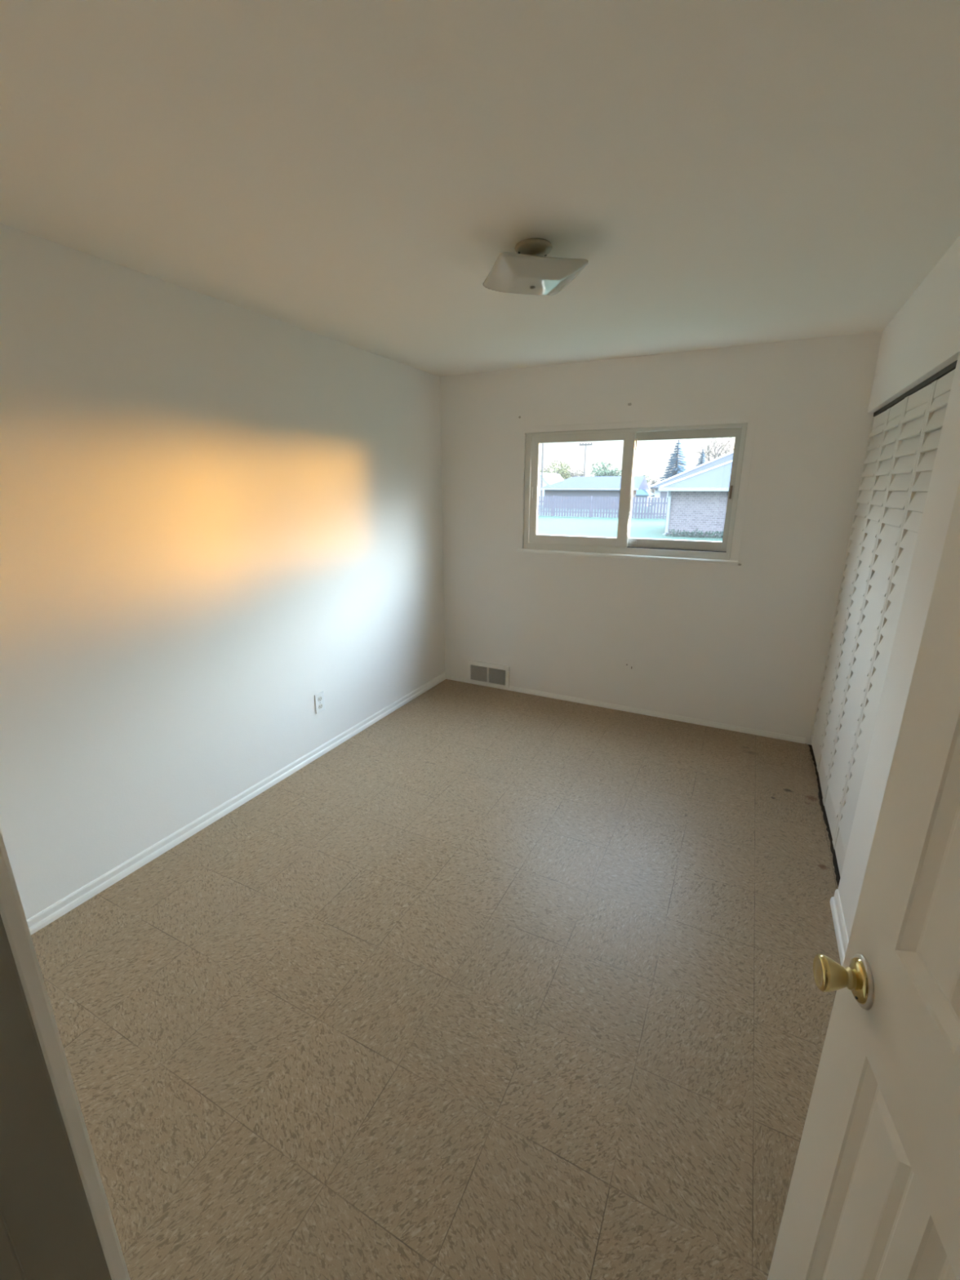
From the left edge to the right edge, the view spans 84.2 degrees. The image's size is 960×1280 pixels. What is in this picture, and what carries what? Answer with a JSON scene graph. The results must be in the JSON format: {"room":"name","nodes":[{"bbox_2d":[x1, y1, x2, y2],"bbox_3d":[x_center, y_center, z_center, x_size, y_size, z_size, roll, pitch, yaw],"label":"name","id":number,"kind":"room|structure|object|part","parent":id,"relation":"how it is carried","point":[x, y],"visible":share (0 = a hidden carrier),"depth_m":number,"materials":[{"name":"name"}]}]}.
{"room":"empty bedroom","nodes":[
{"label":"empty bedroom","id":0,"kind":"room"},
{"bbox_2d":[0,223,444,919],"bbox_3d":[-1.163,-0.341,2.769,0.120,2.459,3.895,8,18,25],"label":"wall","id":1,"kind":"structure","parent":0,"point":[218,517],"depth_m":2.31,"materials":[{"name":"paint"}]},
{"bbox_2d":[26,671,446,934],"bbox_3d":[-1.110,0.755,3.043,0.014,0.060,3.640,8,18,25],"label":"baseboard","id":2,"kind":"structure","parent":1,"relation":"attached to","point":[52,913],"depth_m":2.56,"materials":[{"name":"white paint"}]},
{"bbox_2d":[314,691,324,714],"bbox_3d":[-0.972,0.380,3.226,0.009,0.122,0.074,8,18,25],"label":"wall outlet","id":3,"kind":"object","parent":1,"relation":"attached to","point":[319,697],"visible":1,"depth_m":3.22,"materials":[{"name":"white plastic"}]},
{"bbox_2d":[31,679,840,1279],"bbox_3d":[0.373,1.035,2.295,3.420,0.060,3.775,8,18,25],"label":"floor","id":4,"kind":"structure","parent":0,"point":[493,984],"depth_m":1.70,"materials":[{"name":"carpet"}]},
{"bbox_2d":[0,0,959,376],"bbox_3d":[-0.557,-0.863,-0.074,3.520,0.120,7.980,8,18,25],"label":"ceiling","id":5,"kind":"structure","parent":0,"point":[355,173],"depth_m":1.34,"materials":[{"name":"paint"}]},
{"bbox_2d":[482,238,588,295],"bbox_3d":[0.183,-1.281,1.830,0.300,0.129,0.300,-3,16,-11],"label":"ceiling lamp","id":6,"kind":"object","parent":5,"relation":"attached to","point":[527,271],"visible":1,"depth_m":1.77,"materials":[{"name":"white glass"}]},
{"bbox_2d":[440,331,882,745],"bbox_3d":[1.249,-0.584,3.621,3.400,2.459,0.130,8,18,25],"label":"wall","id":7,"kind":"structure","parent":0,"point":[746,645],"depth_m":3.54,"materials":[{"name":"paint"}]},
{"bbox_2d":[467,659,509,688],"bbox_3d":[0.067,0.283,4.396,0.376,0.191,0.026,8,18,25],"label":"air vent","id":8,"kind":"object","parent":7,"relation":"in","point":[478,672],"visible":1,"depth_m":4.39,"materials":[{"name":"white metal"}]},
{"bbox_2d":[471,664,486,681],"bbox_3d":[-0.008,0.278,4.437,0.154,0.132,0.012,8,18,25],"label":"grille","id":9,"kind":"object","parent":8,"relation":"attached to","point":[478,672],"depth_m":4.43,"materials":[{"name":"grey metal"}]},
{"bbox_2d":[488,667,505,684],"bbox_3d":[0.144,0.299,4.364,0.152,0.132,0.012,8,18,25],"label":"grille","id":10,"kind":"object","parent":8,"relation":"attached to","point":[496,675],"depth_m":4.36,"materials":[{"name":"grey metal"}]},
{"bbox_2d":[446,675,805,743],"bbox_3d":[0.911,0.488,4.024,2.688,0.036,0.011,8,18,25],"label":"baseboard","id":11,"kind":"structure","parent":7,"relation":"attached to","point":[722,726],"depth_m":3.86,"materials":[{"name":"white paint"}]},
{"bbox_2d":[622,657,633,675],"bbox_3d":[1.074,0.193,3.856,0.072,0.116,0.007,8,18,25],"label":"wall jack","id":12,"kind":"object","parent":7,"relation":"attached to","point":[628,664],"visible":1,"depth_m":3.85,"materials":[{"name":"paint"}]},
{"bbox_2d":[517,423,747,564],"bbox_3d":[0.978,-0.985,3.608,1.505,0.839,0.107,8,18,25],"label":"window","id":13,"kind":"structure","parent":7,"relation":"in","point":[661,549],"depth_m":3.58,"materials":[{"name":"plastic"}]},
{"bbox_3d":[0.696,-1.048,3.731,0.724,0.754,0.028,8,18,25],"label":"sash","id":14,"kind":"part","parent":13,"relation":"part of","materials":[{"name":"plastic"}]},
{"bbox_3d":[0.960,-0.584,3.689,1.505,0.024,0.032,8,18,25],"label":"sill","id":15,"kind":"part","parent":13,"relation":"part of","materials":[{"name":"white paint"}]},
{"bbox_2d":[626,439,637,545],"bbox_3d":[1.019,-0.985,3.572,0.022,0.692,0.029,8,18,25],"label":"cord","id":16,"kind":"object","parent":13,"relation":"hanging from","point":[636,439],"visible":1,"depth_m":3.56,"materials":[{"name":"white"}]},
{"bbox_3d":[1.312,-0.969,3.469,0.642,0.749,0.028,8,18,25],"label":"sash","id":17,"kind":"part","parent":13,"relation":"part of","materials":[{"name":"metal"}]},
{"bbox_3d":[1.570,-0.925,3.324,0.012,0.080,0.016,8,18,25],"label":"handle","id":18,"kind":"part","parent":13,"relation":"part of","materials":[{"name":"black metal"}]},
{"bbox_2d":[517,415,757,560],"bbox_3d":[0.960,-0.995,3.574,1.510,0.878,0.006,8,18,25],"label":"trim","id":19,"kind":"structure","parent":7,"relation":"attached to","point":[751,420],"depth_m":3.34,"materials":[{"name":"paint"}]},
{"bbox_2d":[837,235,959,939],"bbox_3d":[1.345,0.014,1.549,0.100,2.459,3.640,8,18,25],"label":"wall","id":20,"kind":"structure","parent":0,"point":[922,339],"depth_m":1.79,"materials":[{"name":"paint"}]},
{"bbox_2d":[830,888,848,966],"bbox_3d":[0.945,1.279,1.221,0.018,0.068,2.092,8,18,25],"label":"baseboard","id":21,"kind":"structure","parent":20,"relation":"attached to","point":[840,928],"depth_m":1.97,"materials":[{"name":"white paint"}]},
{"bbox_2d":[873,360,957,416],"bbox_3d":[1.817,-1.034,2.224,0.040,0.020,1.534,8,18,25],"label":"closet track","id":22,"kind":"object","parent":20,"relation":"attached to","point":[948,369],"visible":0.56,"depth_m":2.05,"materials":[{"name":"grey metal"}]},
{"bbox_2d":[810,397,906,800],"bbox_3d":[1.978,-0.179,2.829,0.038,1.950,0.765,8,18,25],"label":"bifold closet door","id":23,"kind":"structure","parent":22,"relation":"hanging from","point":[885,426],"depth_m":2.79,"materials":[{"name":"paint"}]},
{"bbox_2d":[822,368,955,877],"bbox_3d":[1.636,0.010,2.172,0.038,1.950,0.760,8,18,25],"label":"bifold closet door","id":24,"kind":"structure","parent":22,"relation":"hanging from","point":[924,410],"depth_m":2.18,"materials":[{"name":"paint"}]},
{"bbox_3d":[-0.704,0.309,0.517,2.802,2.459,0.115,8,18,25],"label":"wall","id":25,"kind":"structure","parent":0,"visible":0},
{"bbox_2d":[0,914,111,1279],"bbox_3d":[0.008,0.534,0.211,0.795,2.058,0.115,8,18,25],"label":"door frame","id":26,"kind":"structure","parent":25,"relation":"attached to","point":[48,1231],"depth_m":0.37,"materials":[{"name":"paint"}]},
{"bbox_2d":[0,830,130,1279],"bbox_3d":[0.037,0.497,0.260,0.883,2.102,0.013,8,18,25],"label":"trim","id":27,"kind":"structure","parent":25,"relation":"attached to","point":[11,911],"depth_m":0.38,"materials":[{"name":"white paint"}]},
{"bbox_2d":[767,480,959,1279],"bbox_3d":[0.484,0.477,0.444,0.152,2.015,0.745,5,17,15],"label":"door","id":28,"kind":"structure","parent":25,"relation":"in","point":[873,1193],"depth_m":0.67,"materials":[{"name":"paint"}]},
{"bbox_3d":[0.499,0.487,0.779,0.009,0.049,0.049,5,17,15],"label":"knob","id":29,"kind":"part","parent":28,"relation":"part of","materials":[{"name":"gold metal"}]},
{"bbox_3d":[0.523,0.489,0.772,0.040,0.048,0.048,5,17,15],"label":"knob","id":30,"kind":"part","parent":28,"relation":"part of","materials":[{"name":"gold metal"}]},
{"label":"outside","id":31,"kind":"structure","parent":0,"visible":0},
{"bbox_2d":[537,496,722,541],"bbox_3d":[34.732,-18.275,72.014,240.000,0.300,156.120,8,18,25],"label":"lawn","id":32,"kind":"structure","parent":31,"point":[646,528],"depth_m":30.42,"materials":[{"name":"green plant"}]},
{"bbox_2d":[540,443,543,496],"bbox_3d":[7.097,-19.008,60.677,0.190,7.366,0.200,8,18,25],"label":"utility pole","id":33,"kind":"object","parent":32,"relation":"on","point":[542,443],"visible":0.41,"depth_m":60.51,"materials":[{"name":"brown wood"}]},
{"bbox_2d":[538,472,564,505],"bbox_3d":[8.871,-19.419,68.363,3.464,3.901,7.400,8,18,25],"label":"house","id":34,"kind":"structure","parent":32,"relation":"on","point":[548,478],"depth_m":65.65,"materials":[{"name":"white"}]},
{"bbox_2d":[539,460,571,479],"bbox_3d":[10.587,-22.834,76.484,5.126,5.975,5.496,-4,17,-14],"label":"tree","id":35,"kind":"object","parent":32,"relation":"on","point":[560,471],"visible":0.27,"depth_m":75.48,"materials":[{"name":"green plant"}]},
{"bbox_2d":[562,469,589,479],"bbox_3d":[14.219,-23.575,81.151,5.275,4.823,4.743,8,18,25],"label":"tree","id":36,"kind":"object","parent":32,"relation":"on","point":[575,473],"visible":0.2,"depth_m":80.24,"materials":[{"name":"green plant"}]},
{"bbox_2d":[579,442,592,476],"bbox_3d":[13.805,-22.001,70.285,1.700,7.810,0.170,8,18,25],"label":"utility pole","id":37,"kind":"object","parent":32,"relation":"on","point":[583,444],"visible":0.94,"depth_m":69.52,"materials":[{"name":"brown wood"}]},
{"bbox_2d":[538,475,648,509],"bbox_3d":[12.309,-16.002,57.590,10.554,3.312,6.120,8,18,25],"label":"house","id":38,"kind":"structure","parent":32,"relation":"on","point":[593,486],"depth_m":55.84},
{"bbox_2d":[537,495,667,519],"bbox_3d":[4.671,-10.581,41.880,22.100,1.560,0.200,8,18,25],"label":"fence","id":39,"kind":"object","parent":32,"relation":"on","point":[554,502],"visible":0.38,"depth_m":39.82,"materials":[{"name":"grey wood"}]},
{"bbox_3d":[4.604,-10.531,41.871,22.000,0.850,0.060,8,18,25],"label":"rail","id":40,"kind":"part","parent":39,"relation":"part of","materials":[{"name":"grey wood"}]},
{"bbox_2d":[590,461,622,476],"bbox_3d":[17.048,-20.971,70.925,4.633,5.490,5.538,8,18,25],"label":"tree","id":41,"kind":"object","parent":32,"relation":"on","point":[605,472],"visible":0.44,"depth_m":69.61,"materials":[{"name":"green plant"}]},
{"bbox_2d":[635,489,654,506],"bbox_3d":[19.067,-17.659,64.542,3.649,2.660,4.700,8,18,25],"label":"house","id":42,"kind":"structure","parent":32,"relation":"on","point":[640,493],"depth_m":62.53,"materials":[{"name":"white"}]},
{"bbox_2d":[641,474,651,484],"bbox_3d":[23.576,-22.587,79.112,3.447,4.077,2.967,8,18,25],"label":"tree","id":43,"kind":"object","parent":32,"relation":"on","point":[646,474],"visible":0.02,"depth_m":78.27,"materials":[{"name":"green plant"}]},
{"bbox_2d":[649,478,657,493],"bbox_3d":[26.928,-23.118,81.966,1.545,3.524,1.369,8,18,25],"label":"tree","id":44,"kind":"object","parent":32,"relation":"on","point":[653,482],"visible":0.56,"depth_m":81.72,"materials":[{"name":"green plant"}]},
{"bbox_2d":[649,440,687,506],"bbox_3d":[20.083,-16.900,54.440,5.214,6.800,4.840,-3,16,-9],"label":"spruce tree","id":45,"kind":"object","parent":32,"relation":"on","point":[677,469],"visible":0.35,"depth_m":53.92,"materials":[{"name":"green plant"}]},
{"bbox_2d":[649,451,733,515],"bbox_3d":[25.607,-12.627,42.349,21.380,5.302,12.064,8,18,25],"label":"house","id":46,"kind":"structure","parent":32,"relation":"on","point":[728,457],"depth_m":42.40,"materials":[{"name":"white"}]},
{"bbox_2d":[665,528,723,537],"bbox_3d":[11.777,-4.554,23.360,6.950,0.585,0.663,8,18,25],"label":"weeds","id":47,"kind":"object","parent":32,"relation":"on","point":[686,533],"visible":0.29,"depth_m":24.18,"materials":[{"name":"green plant"}]},
{"bbox_2d":[657,460,732,536],"bbox_3d":[14.568,-7.311,26.324,9.801,3.998,8.220,8,18,25],"label":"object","id":48,"kind":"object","parent":32,"relation":"on","point":[698,500],"visible":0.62,"depth_m":24.78,"materials":[{"name":"brick"}]},
{"bbox_2d":[695,449,706,466],"bbox_3d":[25.236,-18.468,60.781,3.340,6.313,3.407,8,18,25],"label":"spruce tree","id":49,"kind":"object","parent":32,"relation":"on","point":[702,460],"visible":0.11,"depth_m":60.05,"materials":[{"name":"green plant"}]},
{"bbox_2d":[693,437,734,461],"bbox_3d":[31.908,-23.116,71.986,6.131,9.082,6.387,8,18,25],"label":"bare tree","id":50,"kind":"object","parent":32,"relation":"on","point":[717,454],"visible":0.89,"depth_m":71.28,"materials":[{"name":"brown plant"}]}
]}

